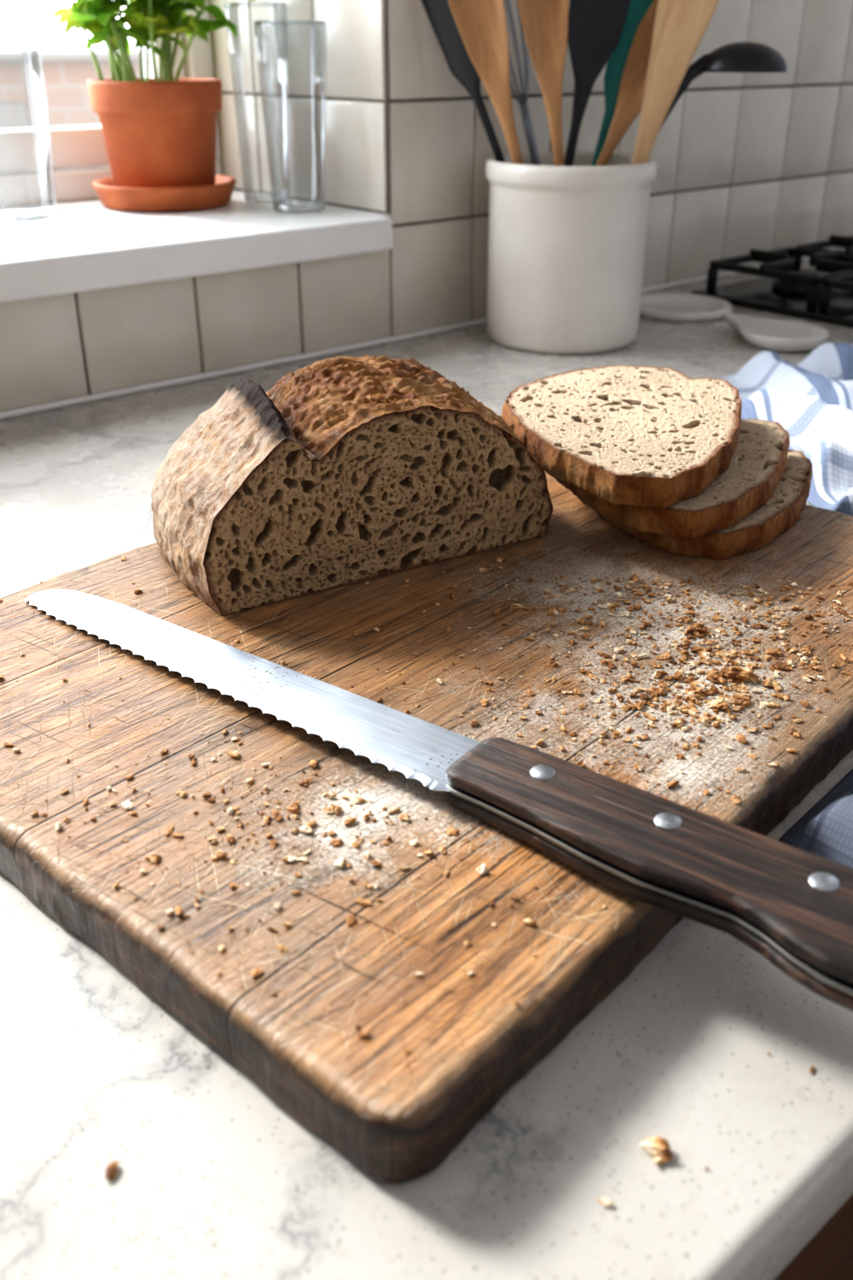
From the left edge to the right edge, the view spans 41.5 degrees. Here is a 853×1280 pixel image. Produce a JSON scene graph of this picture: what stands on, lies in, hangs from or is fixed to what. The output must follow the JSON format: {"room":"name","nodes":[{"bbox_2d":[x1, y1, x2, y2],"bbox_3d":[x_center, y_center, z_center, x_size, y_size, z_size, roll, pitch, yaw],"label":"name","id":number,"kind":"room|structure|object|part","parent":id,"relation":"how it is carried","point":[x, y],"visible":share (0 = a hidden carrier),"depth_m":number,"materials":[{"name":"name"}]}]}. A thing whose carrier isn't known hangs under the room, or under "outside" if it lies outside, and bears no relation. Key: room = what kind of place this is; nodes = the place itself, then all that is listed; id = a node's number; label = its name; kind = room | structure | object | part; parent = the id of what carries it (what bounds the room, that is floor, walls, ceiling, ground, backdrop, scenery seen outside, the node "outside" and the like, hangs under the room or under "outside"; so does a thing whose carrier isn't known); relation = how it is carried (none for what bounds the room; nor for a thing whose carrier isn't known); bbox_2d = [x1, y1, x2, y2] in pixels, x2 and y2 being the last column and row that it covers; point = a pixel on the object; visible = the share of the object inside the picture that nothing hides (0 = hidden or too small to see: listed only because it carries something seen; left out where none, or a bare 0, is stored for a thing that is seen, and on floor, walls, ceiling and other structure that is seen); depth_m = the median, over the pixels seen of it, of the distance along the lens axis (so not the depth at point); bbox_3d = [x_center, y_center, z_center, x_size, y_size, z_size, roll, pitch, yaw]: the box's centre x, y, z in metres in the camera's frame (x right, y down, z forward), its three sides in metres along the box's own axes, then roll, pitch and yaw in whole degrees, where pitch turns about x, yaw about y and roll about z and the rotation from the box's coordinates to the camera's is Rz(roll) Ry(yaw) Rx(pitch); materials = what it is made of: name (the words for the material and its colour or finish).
{"room":"kitchen","nodes":[
{"label":"kitchen","id":0,"kind":"room"},
{"bbox_2d":[208,0,386,211],"bbox_3d":[-0.174,-1.140,1.133,0.008,1.298,0.395,-22,35,-35],"label":"wall","id":1,"kind":"structure","parent":0,"point":[355,156],"depth_m":1.33,"materials":[{"name":"beige tile"}]},
{"bbox_2d":[0,189,392,302],"bbox_3d":[-0.669,-0.347,1.066,1.314,0.035,0.451,-22,35,-35],"label":"windowsill","id":2,"kind":"structure","parent":1,"relation":"attached to","point":[90,245],"depth_m":1.17,"materials":[{"name":"white paint"}]},
{"bbox_2d":[0,5,58,221],"bbox_3d":[-0.455,-0.570,1.225,0.090,0.207,0.090,0,28,0],"label":"drinking glass","id":3,"kind":"object","parent":2,"relation":"on","point":[26,15],"visible":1,"depth_m":1.25,"materials":[{"name":"clear glass"}]},
{"bbox_2d":[46,0,255,212],"bbox_3d":[-0.347,-0.687,1.276,0.265,0.369,0.203,-13,31,-23],"label":"potted plant","id":4,"kind":"object","parent":2,"relation":"on","point":[160,134],"visible":1,"depth_m":1.29,"materials":[{"name":"ceramic"}]},
{"bbox_2d":[87,77,221,187],"bbox_3d":[-0.318,-0.598,1.345,0.154,0.128,0.154,0,28,0],"label":"pot","id":5,"kind":"object","parent":4,"relation":"attached to","point":[158,132],"depth_m":1.29,"materials":[{"name":"ceramic"}]},
{"bbox_2d":[224,1,290,203],"bbox_3d":[-0.198,-0.642,1.353,0.072,0.215,0.072,0,28,0],"label":"drinking glass","id":6,"kind":"object","parent":2,"relation":"on","point":[230,8],"visible":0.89,"depth_m":1.36,"materials":[{"name":"clear glass"}]},
{"bbox_2d":[253,20,326,213],"bbox_3d":[-0.150,-0.594,1.282,0.080,0.195,0.080,0,28,0],"label":"drinking glass","id":7,"kind":"object","parent":2,"relation":"on","point":[261,28],"visible":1,"depth_m":1.30,"materials":[{"name":"clear glass"}]},
{"bbox_2d":[221,0,390,214],"bbox_3d":[-0.173,-1.139,1.133,0.003,1.302,0.400,-22,35,-35],"label":"grout","id":8,"kind":"object","parent":1,"relation":"attached to","point":[386,101],"depth_m":1.27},
{"bbox_2d":[0,249,844,419],"bbox_3d":[0.111,-0.426,1.481,4.080,0.006,0.009,-22,35,-35],"label":"trim","id":9,"kind":"structure","parent":1,"relation":"attached to","point":[78,400],"depth_m":1.25,"materials":[{"name":"white paint"}]},
{"bbox_2d":[74,82,852,395],"bbox_3d":[-0.037,-0.922,1.414,4.080,2.738,0.435,-22,35,-35],"label":"backing","id":10,"kind":"object","parent":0,"point":[840,84],"visible":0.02,"depth_m":1.42,"materials":[{"name":"tile"}]},
{"bbox_2d":[0,0,222,205],"bbox_3d":[-0.791,-1.002,0.873,1.310,1.302,0.057,-22,35,-35],"label":"brick wall","id":11,"kind":"structure","parent":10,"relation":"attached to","point":[79,155],"depth_m":1.40,"materials":[{"name":"brick"}]},
{"bbox_2d":[0,0,852,412],"bbox_3d":[0.106,-1.242,1.056,4.077,1.836,0.013,-22,35,-35],"label":"tiles","id":12,"kind":"structure","parent":10,"relation":"attached to","point":[433,275],"depth_m":1.36,"materials":[{"name":"white tile"}]},
{"bbox_3d":[1.008,0.871,0.988,4.080,0.032,3.640,-22,35,-35],"label":"floor","id":13,"kind":"structure","parent":0,"visible":0},
{"bbox_2d":[774,1194,852,1279],"bbox_3d":[0.419,0.126,1.369,4.080,0.784,0.960,-22,35,-35],"label":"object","id":14,"kind":"structure","parent":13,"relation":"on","point":[829,1255],"depth_m":0.49,"materials":[{"name":"brown wood"}]},
{"bbox_2d":[0,260,852,1279],"bbox_3d":[0.425,-0.234,1.169,4.080,0.040,0.983,-22,35,-35],"label":"countertop","id":15,"kind":"structure","parent":14,"relation":"on","point":[215,1179],"depth_m":0.38,"materials":[{"name":"stone"}]},
{"bbox_2d":[0,471,852,1184],"bbox_3d":[0.022,-0.007,0.664,0.440,0.030,0.586,23,35,36],"label":"cutting board","id":16,"kind":"object","parent":15,"relation":"on","point":[477,1044],"visible":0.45,"depth_m":0.49,"materials":[{"name":"brown wood"}]},
{"bbox_2d":[151,354,553,615],"bbox_3d":[-0.068,-0.132,0.745,0.254,0.115,0.202,-16,32,-27],"label":"loaf","id":17,"kind":"object","parent":16,"relation":"on","point":[348,470],"visible":1,"depth_m":0.67,"materials":[{"name":"brown food"}]},
{"bbox_2d":[24,589,852,1011],"bbox_3d":[-0.022,0.037,0.520,0.525,0.026,0.053,22,35,35],"label":"bread knife","id":18,"kind":"object","parent":16,"relation":"on","point":[793,906],"visible":1,"depth_m":0.45,"materials":[{"name":"metal"}]},
{"bbox_3d":[-0.104,0.016,0.576,0.325,0.002,0.042,18,33,34],"label":"blade","id":19,"kind":"part","parent":18,"relation":"part of","materials":[{"name":"silver metal"}]},
{"bbox_2d":[593,449,813,559],"bbox_3d":[0.193,-0.107,0.800,0.176,0.018,0.209,3,28,5],"label":"bread slice","id":20,"kind":"object","parent":16,"relation":"on","point":[782,511],"visible":0.19,"depth_m":0.73,"materials":[{"name":"brown food"}]},
{"bbox_2d":[554,418,790,538],"bbox_3d":[0.180,-0.128,0.795,0.200,0.021,0.186,-17,32,-29],"label":"bread slice","id":21,"kind":"object","parent":20,"relation":"on","point":[756,469],"visible":0.28,"depth_m":0.72,"materials":[{"name":"brown food"}]},
{"bbox_2d":[501,365,742,508],"bbox_3d":[0.132,-0.149,0.783,0.166,0.032,0.226,9,29,16],"label":"bread slice","id":22,"kind":"object","parent":21,"relation":"on","point":[643,436],"visible":1,"depth_m":0.75,"materials":[{"name":"beige food"}]},
{"bbox_2d":[0,551,852,1233],"bbox_3d":[0.032,0.014,0.618,0.508,0.037,0.634,22,35,36],"label":"crumbs","id":23,"kind":"object","parent":15,"relation":"on","point":[656,1146],"visible":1,"depth_m":0.56,"materials":[{"name":"brown food"}]},
{"bbox_2d":[485,151,657,354],"bbox_3d":[0.166,-0.462,1.337,0.195,0.204,0.195,0,28,0],"label":"stoneware crock","id":24,"kind":"object","parent":15,"relation":"on","point":[567,245],"visible":0.9,"depth_m":1.27,"materials":[{"name":"ceramic"}]},
{"bbox_2d":[421,0,506,162],"bbox_3d":[0.081,-0.548,1.293,0.175,0.362,0.020,0,28,1],"label":"black turner","id":25,"kind":"object","parent":24,"relation":"in","point":[439,14],"visible":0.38,"depth_m":1.24,"materials":[{"name":"plastic"}]},
{"bbox_2d":[448,0,523,163],"bbox_3d":[0.090,-0.550,1.242,0.149,0.414,0.020,0,28,0],"label":"wooden spoon","id":26,"kind":"object","parent":24,"relation":"in","point":[481,25],"visible":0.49,"depth_m":1.20,"materials":[{"name":"brown wood"}]},
{"bbox_2d":[505,0,541,165],"bbox_3d":[0.117,-0.604,1.324,0.135,0.430,0.045,0,28,0],"label":"whisk","id":27,"kind":"object","parent":24,"relation":"in","point":[527,123],"visible":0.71,"depth_m":1.31,"materials":[{"name":"metal"}]},
{"bbox_2d":[516,0,569,166],"bbox_3d":[0.136,-0.553,1.238,0.094,0.421,0.019,-3,28,-6],"label":"wooden spoon","id":28,"kind":"object","parent":24,"relation":"in","point":[544,23],"visible":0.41,"depth_m":1.20,"materials":[{"name":"brown wood"}]},
{"bbox_2d":[564,0,631,166],"bbox_3d":[0.185,-0.595,1.299,0.099,0.437,0.014,1,28,3],"label":"spatula","id":29,"kind":"object","parent":24,"relation":"in","point":[596,27],"visible":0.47,"depth_m":1.26,"materials":[{"name":"plastic"}]},
{"bbox_2d":[591,0,653,166],"bbox_3d":[0.211,-0.581,1.341,0.096,0.373,0.012,-2,28,-4],"label":"spatula","id":30,"kind":"object","parent":24,"relation":"in","point":[637,8],"visible":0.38,"depth_m":1.30,"materials":[{"name":"plastic"}]},
{"bbox_2d":[595,0,657,166],"bbox_3d":[0.210,-0.565,1.320,0.174,0.366,0.025,-1,28,-2],"label":"wooden utensil","id":31,"kind":"object","parent":24,"relation":"in","point":[629,105],"visible":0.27,"depth_m":1.29,"materials":[{"name":"brown wood"}]},
{"bbox_2d":[630,0,719,164],"bbox_3d":[0.260,-0.568,1.254,0.139,0.433,0.014,2,28,3],"label":"wooden spatula","id":32,"kind":"object","parent":24,"relation":"in","point":[680,26],"visible":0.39,"depth_m":1.22,"materials":[{"name":"brown wood"}]},
{"bbox_2d":[659,41,787,130],"bbox_3d":[0.290,-0.518,1.298,0.212,0.303,0.080,0,28,0],"label":"ladle","id":33,"kind":"object","parent":24,"relation":"in","point":[741,56],"visible":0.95,"depth_m":1.21,"materials":[{"name":"plastic"}]},
{"bbox_2d":[640,292,733,321],"bbox_3d":[0.340,-0.450,1.522,0.144,0.010,0.144,0,28,0],"label":"trivet","id":34,"kind":"object","parent":15,"relation":"on","point":[665,306],"visible":0.82,"depth_m":1.50,"materials":[{"name":"white ceramic"}]},
{"bbox_2d":[692,234,852,326],"bbox_3d":[0.742,-0.546,1.654,0.648,0.056,0.372,-22,35,-35],"label":"gas hob","id":35,"kind":"object","parent":15,"relation":"in","point":[823,292],"visible":0.98,"depth_m":1.56,"materials":[{"name":"black metal"}]},
{"bbox_3d":[0.742,-0.525,1.665,0.648,0.009,0.372,-22,35,-35],"label":"hob plate","id":36,"kind":"part","parent":35,"relation":"part of","materials":[{"name":"metal"}]},
{"bbox_3d":[0.528,-0.507,1.597,0.072,0.022,0.072,0,28,0],"label":"burner","id":37,"kind":"part","parent":35,"relation":"part of","materials":[{"name":"metal"}]},
{"bbox_2d":[723,313,830,351],"bbox_3d":[0.414,-0.373,1.366,0.100,0.019,0.161,-14,31,-25],"label":"spoon rest","id":38,"kind":"object","parent":15,"relation":"on","point":[776,334],"visible":1,"depth_m":1.37,"materials":[{"name":"white ceramic"}]},
{"bbox_2d":[716,342,852,516],"bbox_3d":[0.479,-0.181,0.976,0.376,0.044,0.770,-2,28,-3],"label":"dish towel","id":39,"kind":"object","parent":15,"relation":"on","point":[812,398],"visible":0.82,"depth_m":1.03,"materials":[{"name":"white fabric"}]},
{"bbox_2d":[779,768,852,868],"bbox_3d":[0.364,0.059,0.550,0.257,0.018,0.416,20,34,33],"label":"cloth","id":40,"kind":"object","parent":15,"relation":"on","point":[825,830],"visible":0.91,"depth_m":0.50,"materials":[{"name":"fabric"}]},
{"label":"outside","id":41,"kind":"structure","parent":0,"visible":0},
{"bbox_2d":[0,48,140,128],"bbox_3d":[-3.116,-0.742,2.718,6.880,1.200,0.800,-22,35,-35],"label":"neighbouring house","id":42,"kind":"structure","parent":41,"point":[66,72],"depth_m":3.58,"materials":[{"name":"brick"}]}
]}

